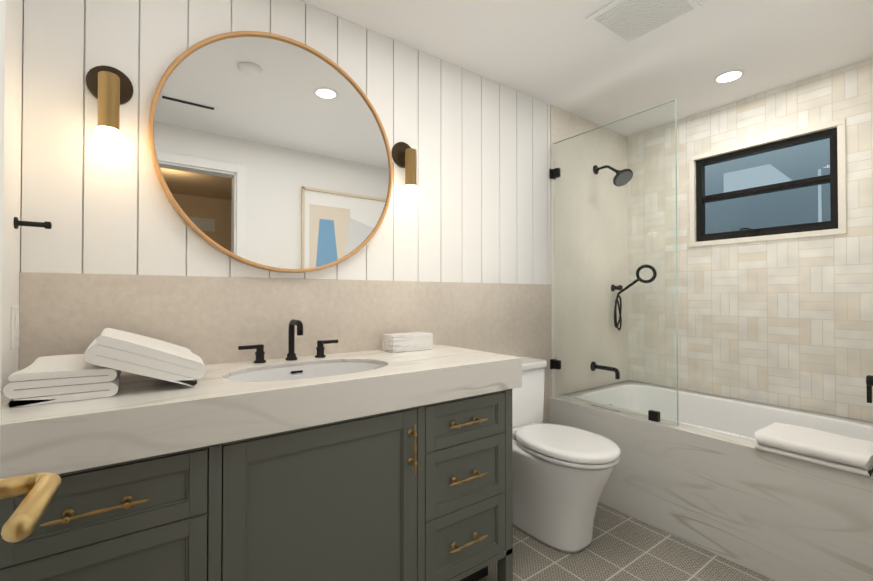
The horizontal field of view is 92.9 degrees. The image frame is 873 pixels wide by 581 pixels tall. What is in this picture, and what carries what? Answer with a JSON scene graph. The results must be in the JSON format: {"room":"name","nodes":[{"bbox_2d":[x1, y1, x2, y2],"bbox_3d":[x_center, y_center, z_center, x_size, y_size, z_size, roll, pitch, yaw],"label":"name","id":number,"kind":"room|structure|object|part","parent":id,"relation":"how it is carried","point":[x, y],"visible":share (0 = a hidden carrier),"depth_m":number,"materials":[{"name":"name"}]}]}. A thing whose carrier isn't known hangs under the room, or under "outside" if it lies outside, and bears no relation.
{"room":"bathroom","nodes":[
{"label":"bathroom","id":0,"kind":"room"},
{"bbox_2d":[1,0,23,393],"bbox_3d":[-0.717,-0.024,0.408,0.120,2.430,2.020,0,-1,-36],"label":"wall","id":1,"kind":"structure","parent":0,"point":[12,183],"depth_m":1.16,"materials":[{"name":"white paint"}]},
{"bbox_2d":[11,306,18,348],"bbox_3d":[-1.211,0.104,1.195,0.008,0.120,0.075,0,-1,-36],"label":"switch plate","id":2,"kind":"object","parent":1,"relation":"attached to","point":[14,326],"visible":0.96,"depth_m":1.18,"materials":[{"name":"white paint"}]},
{"bbox_2d":[0,0,60,541],"bbox_3d":[-0.376,0.117,0.218,0.194,2.118,0.874,0,-1,-36],"label":"door","id":3,"kind":"structure","parent":1,"relation":"in","point":[39,490],"depth_m":0.54,"materials":[{"name":"white paint"}]},
{"bbox_3d":[-0.543,0.236,0.485,0.149,0.250,0.176,0,-1,-36],"label":"handle","id":4,"kind":"part","parent":3,"relation":"part of","materials":[{"name":"gold metal"}]},
{"bbox_2d":[13,217,51,228],"bbox_3d":[-1.181,-0.194,1.217,0.078,0.034,0.034,0,-1,-36],"label":"robe hook","id":5,"kind":"object","parent":1,"relation":"attached to","point":[17,223],"visible":1,"depth_m":1.21,"materials":[{"name":"grey metal"}]},
{"bbox_2d":[21,0,550,284],"bbox_3d":[-0.259,-0.634,1.987,2.470,1.175,0.015,0,-1,-36],"label":"wall","id":6,"kind":"structure","parent":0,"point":[476,209],"depth_m":1.65,"materials":[{"name":"white paint"}]},
{"bbox_2d":[86,65,132,148],"bbox_3d":[-1.050,-0.596,1.332,0.124,0.290,0.114,0,-1,-36],"label":"sconce","id":7,"kind":"object","parent":6,"relation":"attached to","point":[110,88],"visible":1,"depth_m":1.30,"materials":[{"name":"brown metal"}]},
{"bbox_3d":[-1.038,-0.487,1.314,0.072,0.072,0.072,0,-1,-36],"label":"bulb","id":8,"kind":"part","parent":7,"relation":"part of","materials":[{"name":"white glass"}]},
{"bbox_2d":[148,31,392,272],"bbox_3d":[-0.601,-0.551,1.704,0.956,0.956,0.038,0,-1,-36],"label":"mirror","id":9,"kind":"object","parent":6,"relation":"attached to","point":[270,152],"visible":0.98,"depth_m":1.65,"materials":[{"name":"clear glass"}]},
{"bbox_2d":[391,142,417,198],"bbox_3d":[-0.134,-0.584,1.998,0.124,0.290,0.114,0,-1,-36],"label":"sconce","id":10,"kind":"object","parent":6,"relation":"attached to","point":[404,154],"visible":1,"depth_m":1.96,"materials":[{"name":"brown metal"}]},
{"bbox_3d":[-0.122,-0.475,1.979,0.072,0.072,0.072,0,-1,-36],"label":"bulb","id":11,"kind":"part","parent":10,"relation":"part of","materials":[{"name":"white glass"}]},
{"bbox_2d":[18,105,628,422],"bbox_3d":[0.117,-0.004,2.250,3.395,2.430,0.020,0,-1,-36],"label":"cladding","id":12,"kind":"object","parent":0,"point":[212,320],"visible":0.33,"depth_m":2.08,"materials":[{"name":"tile"}]},
{"bbox_2d":[590,361,619,378],"bbox_3d":[1.174,0.551,2.877,0.068,0.094,0.200,0,-1,-36],"label":"tub spout","id":13,"kind":"object","parent":12,"relation":"attached to","point":[593,366],"depth_m":2.87,"materials":[{"name":"grey metal"}]},
{"bbox_2d":[593,165,632,186],"bbox_3d":[1.218,-0.810,2.880,0.134,0.189,0.270,0,-1,-36],"label":"shower head","id":14,"kind":"object","parent":12,"relation":"attached to","point":[626,176],"depth_m":2.82},
{"bbox_2d":[611,264,656,330],"bbox_3d":[1.413,0.056,2.995,0.123,0.479,0.298,0,-1,-36],"label":"shower","id":15,"kind":"object","parent":12,"relation":"attached to","point":[614,287],"depth_m":3.04,"materials":[{"name":"grey metal"}]},
{"bbox_2d":[299,0,872,135],"bbox_3d":[0.669,-1.277,1.504,3.635,0.100,2.140,0,-1,-36],"label":"ceiling","id":16,"kind":"structure","parent":0,"point":[566,55],"depth_m":2.09,"materials":[{"name":"white paint"}]},
{"bbox_2d":[585,0,701,45],"bbox_3d":[0.904,-1.220,1.822,0.340,0.008,0.340,0,-1,-36],"label":"ceiling vent","id":17,"kind":"object","parent":16,"relation":"in","point":[626,22],"visible":1,"depth_m":1.84,"materials":[{"name":"white plastic"}]},
{"bbox_2d":[713,69,744,83],"bbox_3d":[1.662,-1.215,2.361,0.150,0.005,0.150,0,-1,-36],"label":"recessed light","id":18,"kind":"object","parent":16,"relation":"in","point":[726,76],"visible":1,"depth_m":2.36,"materials":[{"name":"white"}]},
{"bbox_2d":[478,502,773,580],"bbox_3d":[0.669,1.243,1.476,3.635,0.080,2.140,0,-1,-36],"label":"floor","id":19,"kind":"structure","parent":0,"point":[623,547],"depth_m":1.86,"materials":[{"name":"tile"}]},
{"bbox_2d":[0,319,521,580],"bbox_3d":[-0.446,0.657,1.464,1.565,1.092,0.575,0,-1,-36],"label":"bathroom vanity","id":20,"kind":"object","parent":19,"relation":"on","point":[376,465],"visible":0.94,"depth_m":1.19,"materials":[{"name":"grey paint"}]},
{"bbox_2d":[3,328,205,407],"bbox_3d":[-0.909,0.191,1.187,0.408,0.156,0.372,0,-1,-36],"label":"towel stack","id":21,"kind":"object","parent":20,"relation":"on","point":[101,363],"visible":0.98,"depth_m":1.04,"materials":[{"name":"white fabric"}]},
{"bbox_3d":[-0.463,0.797,1.468,1.532,0.810,0.530,0,-1,-36],"label":"frame","id":22,"kind":"part","parent":20,"relation":"part of","materials":[{"name":"grey paint"}]},
{"bbox_2d":[238,319,337,362],"bbox_3d":[-0.548,0.193,1.611,0.386,0.162,0.140,0,-1,-36],"label":"faucet","id":23,"kind":"object","parent":20,"relation":"on","point":[320,357],"depth_m":1.64,"materials":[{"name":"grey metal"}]},
{"bbox_2d":[224,362,385,381],"bbox_3d":[-0.436,0.364,1.455,0.567,0.156,0.348,0,-1,-36],"label":"sink","id":24,"kind":"object","parent":20,"relation":"in","point":[283,371],"depth_m":1.57,"materials":[{"name":"white ceramic"}]},
{"bbox_2d":[382,332,432,352],"bbox_3d":[-0.135,0.239,1.938,0.215,0.075,0.105,0,-1,-36],"label":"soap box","id":25,"kind":"object","parent":20,"relation":"on","point":[403,342],"visible":0.98,"depth_m":1.89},
{"bbox_2d":[512,357,620,553],"bbox_3d":[0.563,0.801,2.116,0.426,0.817,0.740,0,-1,-36],"label":"toilet","id":26,"kind":"object","parent":19,"relation":"on","point":[562,474],"visible":0.79,"depth_m":1.94,"materials":[{"name":"white ceramic"}]},
{"bbox_3d":[0.409,0.606,2.330,0.426,0.412,0.216,0,-1,-36],"label":"tank","id":27,"kind":"part","parent":26,"relation":"part of","materials":[{"name":"white ceramic"}]},
{"bbox_3d":[0.623,0.745,2.034,0.390,0.059,0.537,0,-1,-36],"label":"seat","id":28,"kind":"part","parent":26,"relation":"part of","materials":[{"name":"white plastic"}]},
{"bbox_2d":[549,99,872,580],"bbox_3d":[1.538,0.126,2.362,0.958,2.172,1.465,0,-1,-36],"label":"bathtub","id":29,"kind":"object","parent":19,"relation":"on","point":[695,468],"visible":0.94,"depth_m":1.96,"materials":[{"name":"stone"}]},
{"bbox_3d":[0.985,-0.139,2.389,0.010,1.636,0.751,0,-1,-36],"label":"panel glass","id":30,"kind":"part","parent":29,"relation":"part of","materials":[{"name":"clear glass"}]},
{"bbox_2d":[755,422,872,476],"bbox_3d":[1.560,0.637,1.703,0.300,0.073,0.343,0,-1,-36],"label":"towel","id":31,"kind":"object","parent":29,"relation":"on","point":[836,451],"visible":1,"depth_m":1.64,"materials":[{"name":"white fabric"}]},
{"bbox_2d":[627,57,872,421],"bbox_3d":[2.126,-0.001,2.474,0.120,2.430,2.020,0,-1,-36],"label":"tiled wall","id":32,"kind":"structure","parent":0,"point":[785,322],"depth_m":2.56,"materials":[{"name":"beige tile"}]},
{"bbox_2d":[689,118,846,246],"bbox_3d":[2.012,-0.618,2.584,0.094,0.629,0.784,0,-1,-36],"label":"window","id":33,"kind":"structure","parent":32,"relation":"in","point":[831,178],"depth_m":2.52,"materials":[{"name":"grey metal"}]},
{"bbox_3d":[1.986,-0.618,2.564,0.010,0.629,0.784,0,-1,-36],"label":"stone window trim","id":34,"kind":"part","parent":33,"relation":"part of","materials":[{"name":"beige stone"}]},
{"bbox_3d":[2.092,-0.011,1.604,0.960,2.430,0.412,0,-1,-36],"label":"wall","id":35,"kind":"structure","parent":0,"visible":0},
{"bbox_2d":[866,375,872,402],"bbox_3d":[1.665,0.367,1.574,0.076,0.123,0.048,0,-1,-36],"label":"shower valve","id":36,"kind":"object","parent":35,"relation":"attached to","point":[869,381],"visible":1,"depth_m":1.58,"materials":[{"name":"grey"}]},
{"label":"outside","id":37,"kind":"structure","parent":0,"visible":0},
{"bbox_2d":[705,138,830,233],"bbox_3d":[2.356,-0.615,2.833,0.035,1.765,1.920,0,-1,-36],"label":"window glass","id":38,"kind":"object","parent":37,"point":[823,189],"depth_m":2.88,"materials":[{"name":"glass"}]},
{"bbox_3d":[2.304,-0.629,2.879,0.005,0.495,0.545,0,-1,-36],"label":"panel","id":39,"kind":"part","parent":38,"relation":"part of","materials":[{"name":"glass"}]}
]}

